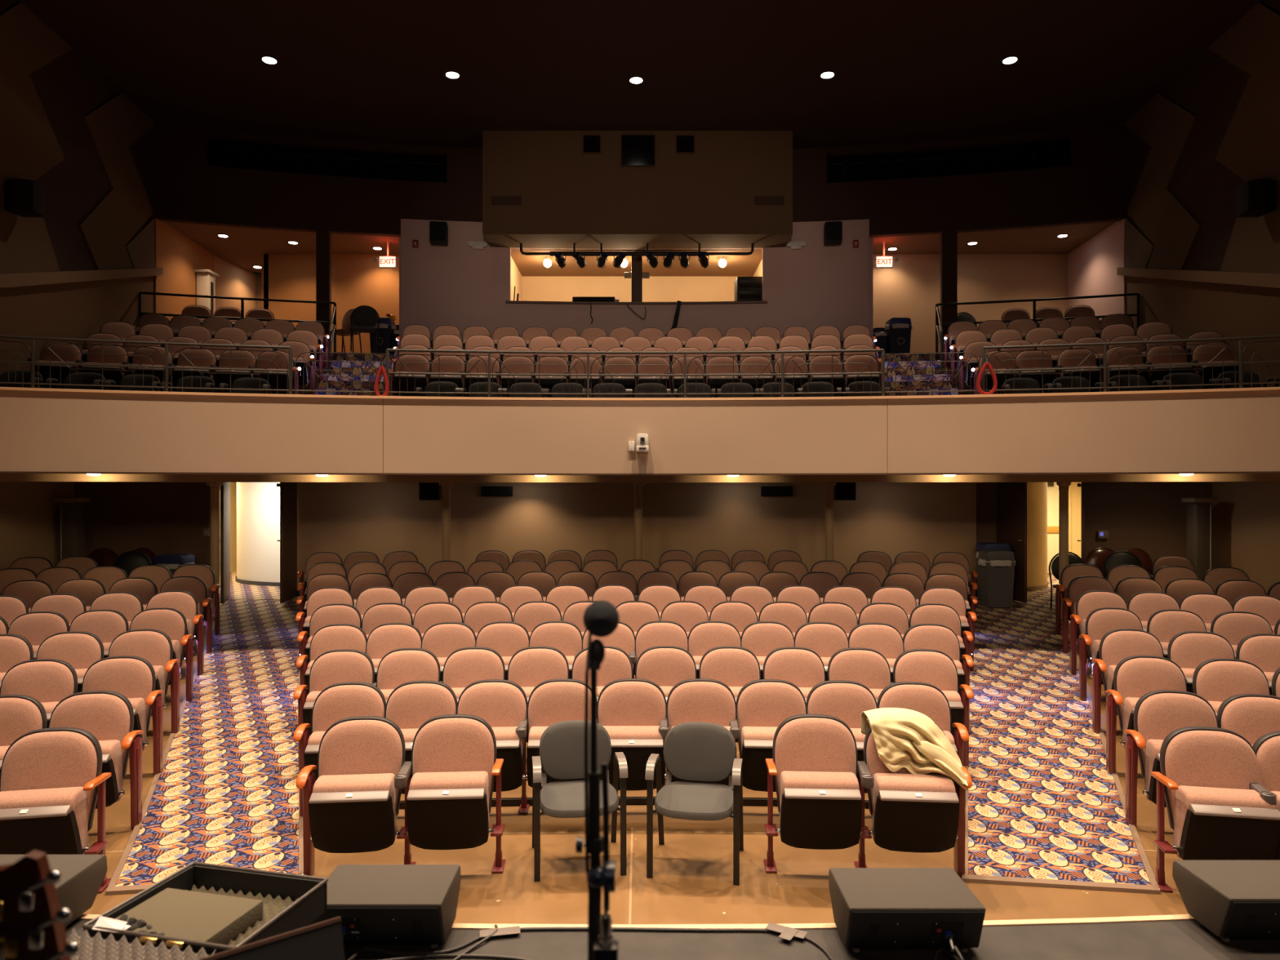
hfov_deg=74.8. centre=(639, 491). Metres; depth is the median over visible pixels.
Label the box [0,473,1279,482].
balcony underside
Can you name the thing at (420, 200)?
wall
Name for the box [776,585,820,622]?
seat
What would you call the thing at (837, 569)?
seat
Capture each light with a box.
[217,234,229,237]
[252,265,261,268]
[260,55,278,64]
[287,240,298,244]
[372,246,382,249]
[444,71,460,79]
[467,240,487,249]
[628,75,644,84]
[786,240,805,249]
[819,71,835,79]
[887,247,897,250]
[967,241,977,244]
[1000,55,1018,64]
[1056,234,1068,237]
[1087,657,1091,667]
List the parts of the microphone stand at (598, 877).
clutch knob, swivel arm, swivel knob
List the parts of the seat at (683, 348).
backrest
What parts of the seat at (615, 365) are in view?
backrest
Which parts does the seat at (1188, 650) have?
backrest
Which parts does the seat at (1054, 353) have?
backrest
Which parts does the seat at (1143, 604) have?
backrest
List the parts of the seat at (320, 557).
armrest, panel, backrest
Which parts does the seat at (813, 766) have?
leg, armrest, backrest, number plate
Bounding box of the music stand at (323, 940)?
[197,916,345,959]
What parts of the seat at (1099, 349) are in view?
backrest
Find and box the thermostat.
[1097,530,1108,538]
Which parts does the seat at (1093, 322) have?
backrest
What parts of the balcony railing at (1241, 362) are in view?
post, deco panel, post, rail, rail, rail, deco panel, post, deco panel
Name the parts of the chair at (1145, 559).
frame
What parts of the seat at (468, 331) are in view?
backrest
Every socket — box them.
[342,926,346,934]
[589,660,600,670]
[944,930,952,938]
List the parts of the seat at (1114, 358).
leg, backrest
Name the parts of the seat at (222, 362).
armrest, backrest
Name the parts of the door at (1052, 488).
frame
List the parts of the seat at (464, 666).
backrest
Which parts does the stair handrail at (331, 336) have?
post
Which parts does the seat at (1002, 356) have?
panel, armrest, backrest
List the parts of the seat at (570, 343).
backrest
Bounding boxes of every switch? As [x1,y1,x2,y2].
[203,528,208,536]
[596,957,613,959]
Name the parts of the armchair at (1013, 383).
leg, armrest, backrest, leg, armrest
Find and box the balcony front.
[383,398,887,473]
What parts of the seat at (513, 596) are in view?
backrest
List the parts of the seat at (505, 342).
backrest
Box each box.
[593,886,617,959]
[628,440,634,451]
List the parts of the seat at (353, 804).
armrest, panel, number plate, backrest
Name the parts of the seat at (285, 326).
backrest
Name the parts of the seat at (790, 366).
backrest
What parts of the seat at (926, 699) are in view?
backrest, panel, armrest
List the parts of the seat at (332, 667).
armrest, panel, backrest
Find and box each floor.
[0,919,1279,959]
[82,570,1188,924]
[115,600,298,886]
[168,380,1149,396]
[307,367,966,383]
[315,353,333,367]
[315,387,385,395]
[317,380,385,389]
[322,373,390,382]
[325,366,393,375]
[331,360,393,368]
[333,351,395,361]
[400,765,868,801]
[878,351,940,361]
[880,360,940,368]
[884,367,946,375]
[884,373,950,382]
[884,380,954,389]
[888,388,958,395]
[942,353,957,368]
[968,600,1151,885]
[975,573,1058,600]
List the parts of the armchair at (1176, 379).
leg, armrest, leg, armrest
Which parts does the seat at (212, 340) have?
backrest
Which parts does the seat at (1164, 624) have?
backrest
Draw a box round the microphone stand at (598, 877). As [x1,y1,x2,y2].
[575,667,615,959]
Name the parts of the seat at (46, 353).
backrest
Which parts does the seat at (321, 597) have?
armrest, panel, backrest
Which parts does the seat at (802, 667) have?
backrest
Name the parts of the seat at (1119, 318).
backrest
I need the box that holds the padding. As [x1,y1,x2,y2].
[66,934,211,955]
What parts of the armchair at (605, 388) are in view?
armrest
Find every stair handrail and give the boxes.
[328,306,335,373]
[936,306,942,374]
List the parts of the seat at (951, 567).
backrest, panel, armrest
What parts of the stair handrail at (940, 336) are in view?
post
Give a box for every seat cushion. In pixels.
[0,671,6,681]
[0,746,8,759]
[0,786,88,854]
[31,644,39,653]
[35,360,77,373]
[40,701,59,713]
[75,668,88,678]
[84,362,124,378]
[97,739,123,802]
[102,642,111,650]
[127,697,146,751]
[130,364,168,389]
[152,665,165,711]
[171,640,180,674]
[176,365,213,379]
[186,619,191,639]
[197,602,201,618]
[206,587,209,598]
[227,367,253,377]
[254,368,288,377]
[293,357,307,386]
[304,616,311,622]
[306,635,312,643]
[306,660,314,669]
[306,690,321,702]
[307,731,324,745]
[309,346,315,369]
[312,773,396,838]
[371,658,381,667]
[380,688,394,699]
[395,371,427,384]
[400,728,418,742]
[408,771,488,821]
[431,372,462,384]
[436,657,447,666]
[451,687,465,697]
[491,726,522,758]
[501,373,532,379]
[501,656,511,665]
[520,686,535,697]
[528,726,548,740]
[536,375,566,378]
[565,655,575,664]
[596,686,604,696]
[603,725,663,743]
[659,686,673,696]
[692,655,702,664]
[708,375,737,376]
[728,686,742,697]
[741,726,777,753]
[742,373,772,378]
[755,656,766,665]
[779,770,858,825]
[798,687,813,697]
[811,374,842,378]
[820,657,831,666]
[846,371,878,380]
[849,728,865,742]
[869,688,883,699]
[871,773,955,829]
[886,658,896,666]
[941,690,960,702]
[942,730,955,744]
[950,335,956,359]
[952,659,962,669]
[957,346,965,371]
[957,635,963,643]
[959,615,967,622]
[966,358,979,386]
[1018,367,1052,377]
[1061,365,1097,377]
[1072,602,1075,614]
[1081,618,1086,638]
[1092,640,1100,666]
[1106,364,1145,385]
[1106,665,1116,696]
[1122,697,1139,748]
[1141,621,1147,627]
[1143,739,1164,801]
[1149,362,1189,388]
[1160,641,1168,649]
[1173,785,1276,858]
[1180,667,1195,677]
[1196,360,1238,374]
[1204,622,1211,630]
[1208,701,1222,712]
[1231,644,1237,653]
[1263,671,1274,681]
[1271,791,1279,811]
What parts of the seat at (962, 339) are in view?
panel, backrest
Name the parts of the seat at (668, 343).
backrest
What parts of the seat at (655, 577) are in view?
armrest, backrest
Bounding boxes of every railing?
[0,334,292,394]
[138,291,336,359]
[292,351,384,395]
[386,348,884,397]
[884,351,979,395]
[935,293,1139,359]
[982,334,1279,394]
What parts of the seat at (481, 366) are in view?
backrest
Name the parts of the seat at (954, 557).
backrest, panel, armrest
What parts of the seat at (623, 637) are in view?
backrest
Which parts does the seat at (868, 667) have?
backrest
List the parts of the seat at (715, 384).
backrest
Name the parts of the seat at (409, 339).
backrest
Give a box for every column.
[205,482,223,617]
[438,482,453,560]
[631,482,644,559]
[822,482,835,560]
[1056,482,1071,617]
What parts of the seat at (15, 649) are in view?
backrest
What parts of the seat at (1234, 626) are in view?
backrest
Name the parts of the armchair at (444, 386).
armrest, leg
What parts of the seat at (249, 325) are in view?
backrest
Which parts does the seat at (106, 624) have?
backrest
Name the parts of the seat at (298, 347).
backrest, panel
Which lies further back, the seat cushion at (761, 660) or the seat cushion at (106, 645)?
the seat cushion at (106, 645)
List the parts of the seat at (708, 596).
backrest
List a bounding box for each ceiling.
[17,0,1262,161]
[164,221,399,272]
[511,249,762,276]
[873,221,1115,253]
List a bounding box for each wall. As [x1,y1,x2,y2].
[0,0,213,375]
[0,390,42,471]
[0,481,74,569]
[42,391,383,472]
[74,481,209,566]
[152,122,208,225]
[206,128,446,155]
[206,165,401,236]
[208,142,446,182]
[213,255,255,317]
[219,482,236,573]
[236,482,279,582]
[255,274,261,308]
[261,253,399,352]
[263,253,268,309]
[297,482,976,590]
[399,236,400,336]
[400,218,511,353]
[401,180,446,220]
[446,146,826,222]
[482,130,792,249]
[510,247,762,250]
[510,303,762,337]
[511,257,522,301]
[522,276,737,302]
[752,258,762,276]
[762,219,869,338]
[826,128,1072,155]
[826,142,1071,182]
[826,181,868,221]
[868,165,1072,237]
[869,237,873,337]
[873,253,1067,352]
[887,391,1227,473]
[976,482,996,595]
[1026,482,1047,586]
[1067,0,1279,387]
[1071,122,1127,225]
[1084,481,1212,574]
[1212,481,1279,593]
[1227,390,1279,471]
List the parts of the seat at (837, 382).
backrest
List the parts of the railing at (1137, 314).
post, post, rail, rail, post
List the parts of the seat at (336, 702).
armrest, panel, backrest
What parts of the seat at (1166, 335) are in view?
backrest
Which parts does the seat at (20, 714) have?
backrest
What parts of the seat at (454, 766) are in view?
armrest, leg, number plate, backrest, armrest, leg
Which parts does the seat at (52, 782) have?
number plate, backrest, armrest, leg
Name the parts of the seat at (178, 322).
backrest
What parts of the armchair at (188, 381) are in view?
leg, backrest, armrest, leg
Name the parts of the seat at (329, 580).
armrest, panel, backrest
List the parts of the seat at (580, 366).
backrest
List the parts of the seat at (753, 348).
backrest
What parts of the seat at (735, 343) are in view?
backrest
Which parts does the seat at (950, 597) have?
backrest, panel, armrest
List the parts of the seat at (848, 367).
backrest, panel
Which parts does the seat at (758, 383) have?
backrest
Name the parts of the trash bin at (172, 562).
lid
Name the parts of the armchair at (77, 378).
armrest, leg, backrest, armrest, leg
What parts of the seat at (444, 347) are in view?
backrest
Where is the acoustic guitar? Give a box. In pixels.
[0,849,79,959]
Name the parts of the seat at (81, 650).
backrest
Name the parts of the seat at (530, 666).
backrest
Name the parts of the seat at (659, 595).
backrest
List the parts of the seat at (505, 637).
backrest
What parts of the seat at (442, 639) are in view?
backrest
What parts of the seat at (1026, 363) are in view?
backrest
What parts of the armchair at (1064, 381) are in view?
leg, armrest, leg, armrest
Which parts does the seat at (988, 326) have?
backrest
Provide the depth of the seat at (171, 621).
8.43 m
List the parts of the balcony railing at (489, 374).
post, deco panel, post, deco panel, post, rail, rail, rail, deco panel, post, deco panel, post, deco panel, post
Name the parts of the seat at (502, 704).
backrest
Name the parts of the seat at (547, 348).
backrest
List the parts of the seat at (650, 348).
backrest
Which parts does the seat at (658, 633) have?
armrest, backrest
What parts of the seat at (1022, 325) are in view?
backrest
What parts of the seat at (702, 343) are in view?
backrest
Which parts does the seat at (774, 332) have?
backrest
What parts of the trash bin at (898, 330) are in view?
lid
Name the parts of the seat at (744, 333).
backrest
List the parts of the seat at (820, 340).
backrest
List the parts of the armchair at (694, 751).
armrest, leg, leg, seat, backrest, armrest, leg, leg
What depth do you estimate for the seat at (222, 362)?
12.11 m
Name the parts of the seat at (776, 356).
backrest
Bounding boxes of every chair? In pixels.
[87,547,118,566]
[112,551,151,576]
[130,547,155,564]
[326,308,361,352]
[350,305,379,353]
[957,311,977,327]
[1048,551,1084,608]
[1084,546,1115,577]
[1102,550,1142,578]
[1125,547,1152,574]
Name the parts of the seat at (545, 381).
backrest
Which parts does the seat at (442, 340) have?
backrest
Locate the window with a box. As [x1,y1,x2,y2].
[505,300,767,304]
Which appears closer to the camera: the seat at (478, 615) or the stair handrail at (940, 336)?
the seat at (478, 615)
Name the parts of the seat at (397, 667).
backrest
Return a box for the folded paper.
[92,915,130,933]
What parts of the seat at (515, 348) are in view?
backrest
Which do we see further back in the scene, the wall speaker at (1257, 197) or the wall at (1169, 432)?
the wall speaker at (1257, 197)
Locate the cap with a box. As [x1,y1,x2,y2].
[0,386,1279,400]
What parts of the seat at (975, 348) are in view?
panel, backrest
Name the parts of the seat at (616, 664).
backrest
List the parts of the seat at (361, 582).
backrest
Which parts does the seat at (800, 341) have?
backrest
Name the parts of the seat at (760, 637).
backrest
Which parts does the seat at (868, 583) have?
backrest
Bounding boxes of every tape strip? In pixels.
[480,925,520,937]
[764,922,807,938]
[778,926,799,940]
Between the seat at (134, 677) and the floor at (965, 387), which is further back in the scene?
the floor at (965, 387)
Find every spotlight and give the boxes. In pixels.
[554,251,566,268]
[573,251,586,268]
[596,251,608,268]
[613,251,626,268]
[645,251,657,268]
[662,251,675,268]
[678,251,689,268]
[697,251,709,268]
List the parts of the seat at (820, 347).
backrest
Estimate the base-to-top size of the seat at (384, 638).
0.938 m
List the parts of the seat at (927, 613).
backrest, panel, armrest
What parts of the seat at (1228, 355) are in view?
armrest, backrest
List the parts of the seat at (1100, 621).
panel, armrest, backrest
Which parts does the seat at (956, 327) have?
panel, backrest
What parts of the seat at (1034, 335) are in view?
backrest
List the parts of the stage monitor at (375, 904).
connector plate, panel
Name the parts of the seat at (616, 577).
backrest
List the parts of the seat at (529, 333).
backrest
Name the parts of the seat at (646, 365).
backrest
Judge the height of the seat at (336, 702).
0.938 m
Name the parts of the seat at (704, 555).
backrest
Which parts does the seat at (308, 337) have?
backrest, panel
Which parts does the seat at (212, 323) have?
backrest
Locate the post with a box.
[624,256,649,302]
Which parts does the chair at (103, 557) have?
frame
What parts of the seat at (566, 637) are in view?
backrest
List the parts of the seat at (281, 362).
backrest, armrest, panel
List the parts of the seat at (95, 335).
backrest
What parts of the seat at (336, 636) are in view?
armrest, panel, backrest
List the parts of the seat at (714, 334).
backrest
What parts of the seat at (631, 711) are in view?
backrest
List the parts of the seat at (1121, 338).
backrest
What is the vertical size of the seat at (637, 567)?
0.938 m
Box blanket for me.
[861,707,968,805]
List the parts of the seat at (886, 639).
backrest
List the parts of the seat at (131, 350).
backrest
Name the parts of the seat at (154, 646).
backrest, armrest, panel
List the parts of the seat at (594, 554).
backrest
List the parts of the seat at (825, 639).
backrest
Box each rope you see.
[374,357,389,395]
[976,353,997,394]
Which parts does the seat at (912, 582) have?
backrest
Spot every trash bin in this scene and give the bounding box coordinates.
[152,553,195,574]
[369,317,395,353]
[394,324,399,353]
[873,327,886,353]
[884,317,912,353]
[974,542,1010,599]
[977,549,1016,607]
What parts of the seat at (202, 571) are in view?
backrest, armrest, panel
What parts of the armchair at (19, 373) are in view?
leg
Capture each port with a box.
[582,134,600,153]
[620,133,655,166]
[675,134,694,153]
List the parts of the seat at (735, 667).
backrest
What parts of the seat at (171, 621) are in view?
backrest, armrest, panel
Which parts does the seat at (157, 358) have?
backrest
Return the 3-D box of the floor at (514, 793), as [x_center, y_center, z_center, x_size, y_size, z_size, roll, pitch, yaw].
[-0.047,2.326,6.539,4.922,0.088,0.862,0,0,0]
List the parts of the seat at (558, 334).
backrest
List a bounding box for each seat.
[0,568,36,594]
[0,579,53,612]
[0,595,28,626]
[0,616,8,634]
[0,634,33,687]
[0,658,77,728]
[0,694,47,773]
[0,727,111,893]
[7,611,69,659]
[8,556,53,575]
[26,341,83,388]
[30,593,86,626]
[35,566,82,593]
[35,631,104,692]
[48,690,143,829]
[55,555,97,577]
[55,578,106,611]
[68,609,128,657]
[75,343,128,390]
[81,333,123,361]
[81,655,164,775]
[82,565,128,592]
[89,591,143,628]
[98,321,136,340]
[107,628,180,733]
[108,577,157,609]
[122,345,173,391]
[123,334,161,363]
[128,564,172,592]
[128,607,193,702]
[133,313,169,334]
[138,323,174,346]
[146,590,204,675]
[160,576,212,653]
[163,336,200,382]
[168,315,201,336]
[168,347,217,391]
[172,564,220,635]
[177,324,212,343]
[181,305,212,323]
[200,337,236,366]
[201,316,233,337]
[209,348,257,392]
[213,306,240,325]
[213,327,248,349]
[233,318,264,339]
[238,339,273,358]
[244,308,274,326]
[248,350,298,394]
[250,328,284,350]
[264,319,294,341]
[276,341,315,395]
[279,329,322,380]
[293,648,374,755]
[293,681,386,816]
[294,320,328,367]
[295,586,354,670]
[295,715,405,875]
[296,623,367,695]
[297,551,342,595]
[297,561,346,602]
[297,573,350,617]
[297,603,361,664]
[342,551,380,578]
[347,561,387,585]
[350,573,392,607]
[355,586,402,621]
[361,602,413,637]
[366,622,422,682]
[372,648,440,702]
[382,551,417,574]
[385,680,457,794]
[387,560,426,585]
[389,355,431,396]
[391,344,431,395]
[392,572,434,604]
[394,714,505,873]
[395,333,431,359]
[396,324,431,348]
[404,586,449,618]
[413,601,463,637]
[421,622,475,680]
[424,355,466,396]
[427,333,463,359]
[427,560,466,585]
[428,324,461,349]
[428,345,466,366]
[434,571,475,603]
[440,646,505,702]
[452,585,497,620]
[457,679,528,791]
[460,325,490,348]
[460,355,500,396]
[462,334,495,360]
[463,346,500,364]
[463,601,512,637]
[466,560,504,584]
[475,550,510,572]
[475,571,516,601]
[475,621,529,679]
[492,326,519,348]
[495,356,534,397]
[496,335,526,360]
[498,346,534,365]
[498,584,543,622]
[505,560,542,584]
[506,646,568,742]
[511,550,546,571]
[513,600,562,635]
[515,678,597,813]
[516,571,556,601]
[521,327,549,347]
[528,335,558,361]
[528,621,582,679]
[529,356,568,397]
[533,346,568,382]
[542,550,582,571]
[543,560,580,585]
[545,584,589,618]
[551,327,577,346]
[557,571,597,600]
[560,336,589,361]
[562,600,595,635]
[564,356,603,397]
[567,346,602,366]
[571,645,632,701]
[574,621,635,678]
[579,327,606,346]
[580,550,619,571]
[582,560,617,585]
[591,336,620,361]
[591,570,637,596]
[591,584,635,607]
[596,678,666,791]
[600,346,635,382]
[600,357,635,397]
[608,327,635,346]
[615,600,659,675]
[619,559,655,584]
[622,336,651,361]
[628,620,688,678]
[633,357,671,397]
[633,570,677,600]
[635,346,670,385]
[635,645,696,702]
[637,327,664,346]
[637,584,681,620]
[653,336,683,361]
[656,550,693,570]
[657,560,693,583]
[658,678,736,787]
[660,600,708,635]
[666,327,693,346]
[666,356,705,397]
[668,346,703,396]
[677,571,717,600]
[683,584,727,621]
[684,336,714,361]
[687,621,741,678]
[693,550,729,571]
[695,327,722,346]
[695,560,731,583]
[698,646,760,742]
[702,346,737,383]
[702,356,739,397]
[709,600,758,636]
[715,336,745,361]
[717,571,758,600]
[724,327,751,347]
[729,584,773,619]
[729,679,806,791]
[730,550,765,571]
[733,560,769,584]
[736,356,773,397]
[737,346,772,382]
[741,621,794,679]
[746,335,777,360]
[753,326,781,348]
[758,571,798,601]
[758,601,808,636]
[762,646,825,702]
[763,714,862,873]
[767,550,802,572]
[771,346,806,382]
[771,355,808,396]
[771,560,808,585]
[776,334,808,360]
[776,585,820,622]
[780,325,810,348]
[794,622,848,680]
[799,571,839,602]
[805,355,844,396]
[805,680,877,793]
[806,345,840,365]
[808,334,841,359]
[808,601,857,637]
[809,325,840,342]
[809,560,848,583]
[822,585,868,618]
[826,647,891,702]
[840,324,875,349]
[840,333,879,359]
[840,344,881,386]
[840,355,885,395]
[840,572,881,604]
[848,560,887,584]
[848,622,903,682]
[853,722,972,877]
[856,551,892,575]
[857,602,909,637]
[868,681,968,808]
[870,586,916,622]
[881,573,924,606]
[888,560,927,584]
[888,648,973,766]
[893,551,930,577]
[898,623,973,725]
[909,603,973,663]
[918,586,977,671]
[924,573,977,648]
[928,561,977,604]
[932,551,977,613]
[943,320,977,367]
[951,329,987,380]
[959,341,997,395]
[973,350,1018,394]
[977,320,1007,341]
[989,328,1022,350]
[1000,308,1030,325]
[1000,339,1035,357]
[1007,318,1037,339]
[1013,349,1056,393]
[1024,327,1058,349]
[1035,306,1063,327]
[1035,337,1071,377]
[1038,316,1070,338]
[1054,347,1099,391]
[1055,564,1103,635]
[1061,325,1096,343]
[1062,576,1114,653]
[1064,305,1094,323]
[1069,315,1101,337]
[1069,590,1127,675]
[1071,337,1108,382]
[1079,607,1142,701]
[1091,628,1164,733]
[1098,346,1147,385]
[1099,313,1135,331]
[1099,324,1135,342]
[1105,655,1186,774]
[1106,564,1151,591]
[1108,335,1146,363]
[1114,577,1163,605]
[1124,689,1218,827]
[1127,591,1179,631]
[1135,321,1173,340]
[1142,333,1189,362]
[1143,343,1192,391]
[1146,608,1206,658]
[1149,555,1199,579]
[1151,726,1279,892]
[1152,565,1199,592]
[1164,577,1214,603]
[1167,631,1235,693]
[1178,592,1233,631]
[1184,331,1226,362]
[1189,342,1239,389]
[1192,658,1270,716]
[1202,566,1249,592]
[1210,611,1273,658]
[1214,579,1266,604]
[1216,693,1279,745]
[1231,594,1279,634]
[1235,633,1279,695]
[1248,731,1279,860]
[1266,582,1279,599]
[1271,666,1279,697]
[1274,618,1279,634]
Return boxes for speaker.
[4,177,44,217]
[418,482,442,500]
[429,221,448,245]
[823,221,842,245]
[833,482,856,500]
[1235,177,1276,217]
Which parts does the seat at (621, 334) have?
backrest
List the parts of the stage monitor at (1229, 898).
panel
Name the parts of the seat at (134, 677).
backrest, armrest, panel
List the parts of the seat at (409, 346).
panel, backrest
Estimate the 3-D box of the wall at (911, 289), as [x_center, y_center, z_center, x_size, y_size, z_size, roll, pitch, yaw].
[6.910,-3.760,17.950,4.580,2.620,0.100,0,0,0]
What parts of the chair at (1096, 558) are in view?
frame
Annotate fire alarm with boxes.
[412,240,418,248]
[853,240,858,248]
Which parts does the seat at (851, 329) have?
backrest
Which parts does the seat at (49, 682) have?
backrest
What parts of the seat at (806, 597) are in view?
backrest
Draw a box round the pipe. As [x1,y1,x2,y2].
[520,243,754,256]
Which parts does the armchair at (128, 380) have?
armrest, leg, armrest, leg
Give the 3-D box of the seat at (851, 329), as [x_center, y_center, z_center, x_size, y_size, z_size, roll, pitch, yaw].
[4.018,-2.639,15.471,0.648,0.938,0.414,0,0,8]
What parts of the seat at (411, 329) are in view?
backrest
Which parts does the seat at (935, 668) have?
backrest, panel, armrest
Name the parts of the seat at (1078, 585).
panel, armrest, backrest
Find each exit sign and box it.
[373,241,399,268]
[873,241,898,268]
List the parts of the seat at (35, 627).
backrest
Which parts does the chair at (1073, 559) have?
leg, frame, backrest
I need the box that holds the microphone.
[582,600,619,670]
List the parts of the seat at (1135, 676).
panel, armrest, backrest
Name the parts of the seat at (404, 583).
backrest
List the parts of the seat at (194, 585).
backrest, armrest, panel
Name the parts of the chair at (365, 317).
leg, leg, seat, backrest, frame, leg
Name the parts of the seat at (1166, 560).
backrest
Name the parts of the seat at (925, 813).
leg, armrest, backrest, number plate, panel, armrest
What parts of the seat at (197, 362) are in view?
backrest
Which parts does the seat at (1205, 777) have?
armrest, leg, backrest, number plate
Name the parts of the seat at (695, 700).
leg, armrest, backrest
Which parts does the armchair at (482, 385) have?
armrest, leg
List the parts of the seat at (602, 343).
backrest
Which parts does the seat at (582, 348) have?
backrest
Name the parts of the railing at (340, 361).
rail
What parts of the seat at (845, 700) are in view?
backrest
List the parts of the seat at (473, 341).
backrest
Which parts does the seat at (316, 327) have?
backrest, panel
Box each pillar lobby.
[315,225,331,351]
[940,226,957,352]
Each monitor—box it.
[0,854,106,927]
[316,864,461,947]
[572,296,614,302]
[828,867,986,952]
[1172,860,1279,942]
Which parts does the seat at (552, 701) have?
armrest, leg, backrest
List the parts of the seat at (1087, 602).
panel, armrest, backrest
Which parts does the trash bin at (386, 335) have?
lid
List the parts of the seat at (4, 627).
backrest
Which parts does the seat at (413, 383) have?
panel, backrest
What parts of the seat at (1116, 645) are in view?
panel, armrest, backrest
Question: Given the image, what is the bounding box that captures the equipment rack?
[734,276,762,301]
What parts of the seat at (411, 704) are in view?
backrest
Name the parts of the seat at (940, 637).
backrest, panel, armrest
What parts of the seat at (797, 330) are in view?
backrest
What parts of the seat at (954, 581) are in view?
backrest, panel, armrest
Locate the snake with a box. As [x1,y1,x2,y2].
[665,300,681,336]
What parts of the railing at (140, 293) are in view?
post, rail, rail, post, post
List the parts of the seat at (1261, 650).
backrest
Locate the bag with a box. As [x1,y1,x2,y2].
[386,314,395,321]
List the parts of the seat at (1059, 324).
backrest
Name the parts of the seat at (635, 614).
backrest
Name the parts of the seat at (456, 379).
backrest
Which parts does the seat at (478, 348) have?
backrest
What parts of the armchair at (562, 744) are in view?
leg, leg, armrest, backrest, seat, leg, leg, armrest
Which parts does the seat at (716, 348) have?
backrest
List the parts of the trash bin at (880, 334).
lid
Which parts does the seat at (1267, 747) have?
armrest, backrest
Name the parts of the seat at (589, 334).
backrest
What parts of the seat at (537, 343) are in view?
backrest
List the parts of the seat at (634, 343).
backrest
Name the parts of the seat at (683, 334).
backrest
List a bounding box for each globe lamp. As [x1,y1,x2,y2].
[543,257,551,266]
[620,257,627,266]
[718,257,726,266]
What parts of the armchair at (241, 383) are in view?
armrest, leg, backrest, armrest, leg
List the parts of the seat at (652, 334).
backrest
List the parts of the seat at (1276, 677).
backrest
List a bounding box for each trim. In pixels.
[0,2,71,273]
[0,267,163,288]
[0,471,1279,475]
[75,914,1195,929]
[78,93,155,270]
[105,884,153,895]
[107,619,214,886]
[125,218,155,268]
[298,670,303,874]
[399,797,869,808]
[961,874,1159,893]
[963,765,968,874]
[1067,625,1158,885]
[1116,267,1279,288]
[1124,93,1201,270]
[1124,218,1154,268]
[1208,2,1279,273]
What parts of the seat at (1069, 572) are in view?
panel, armrest, backrest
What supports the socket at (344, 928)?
attached to the stage monitor at (375, 904)
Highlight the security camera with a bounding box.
[635,433,648,452]
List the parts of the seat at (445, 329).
backrest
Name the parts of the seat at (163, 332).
backrest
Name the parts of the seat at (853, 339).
backrest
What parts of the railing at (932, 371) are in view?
rail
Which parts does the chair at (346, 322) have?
leg, seat, backrest, leg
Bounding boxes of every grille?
[420,482,437,498]
[430,222,445,240]
[582,600,619,637]
[826,222,841,240]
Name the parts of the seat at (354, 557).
backrest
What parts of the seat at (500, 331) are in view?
backrest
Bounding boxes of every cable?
[347,926,834,959]
[381,954,532,959]
[453,924,497,959]
[584,633,593,959]
[590,302,592,323]
[626,304,645,319]
[933,946,964,959]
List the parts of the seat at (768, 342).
backrest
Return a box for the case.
[66,862,328,959]
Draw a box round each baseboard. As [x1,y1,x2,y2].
[235,575,279,586]
[297,590,977,595]
[1026,582,1048,591]
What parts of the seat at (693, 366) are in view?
leg, backrest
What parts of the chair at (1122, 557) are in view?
backrest, frame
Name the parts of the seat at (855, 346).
backrest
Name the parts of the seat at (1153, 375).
backrest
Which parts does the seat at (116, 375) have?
backrest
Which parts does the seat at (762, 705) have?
armrest, backrest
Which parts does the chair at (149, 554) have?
frame, backrest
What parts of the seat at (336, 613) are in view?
armrest, panel, backrest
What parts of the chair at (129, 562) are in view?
frame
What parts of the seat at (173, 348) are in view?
backrest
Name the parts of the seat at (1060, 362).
backrest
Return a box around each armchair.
[0,369,44,387]
[45,372,106,390]
[105,373,162,391]
[160,376,217,392]
[219,377,271,394]
[416,381,460,396]
[459,382,503,397]
[502,382,545,397]
[532,720,627,882]
[545,382,586,397]
[589,382,629,397]
[629,382,670,397]
[644,721,743,885]
[674,382,715,397]
[716,382,759,397]
[759,382,801,397]
[798,382,841,396]
[844,381,889,396]
[1000,377,1053,394]
[1051,376,1103,392]
[1106,374,1163,391]
[1161,373,1220,390]
[1217,370,1279,388]
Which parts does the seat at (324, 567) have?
armrest, panel, backrest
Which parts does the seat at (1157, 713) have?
panel, armrest, backrest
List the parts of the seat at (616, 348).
backrest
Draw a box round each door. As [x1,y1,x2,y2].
[219,482,230,603]
[276,482,297,603]
[996,482,1026,602]
[1047,482,1071,573]
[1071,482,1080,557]
[1076,482,1084,564]
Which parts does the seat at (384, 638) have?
backrest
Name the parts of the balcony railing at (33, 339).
deco panel, post, deco panel, rail, rail, rail, post, deco panel, post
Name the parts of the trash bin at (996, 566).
lid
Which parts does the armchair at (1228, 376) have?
leg, armrest, backrest, leg, armrest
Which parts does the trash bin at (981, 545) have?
lid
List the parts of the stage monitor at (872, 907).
panel, connector plate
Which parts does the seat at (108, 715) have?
backrest, armrest, panel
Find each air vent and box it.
[480,486,512,496]
[491,195,520,204]
[754,195,784,204]
[760,486,792,496]
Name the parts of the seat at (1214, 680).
backrest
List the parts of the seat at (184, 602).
backrest, armrest, panel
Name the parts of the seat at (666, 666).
backrest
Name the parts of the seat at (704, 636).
backrest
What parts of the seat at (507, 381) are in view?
backrest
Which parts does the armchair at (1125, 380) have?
leg, armrest, backrest, leg, armrest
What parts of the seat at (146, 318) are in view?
backrest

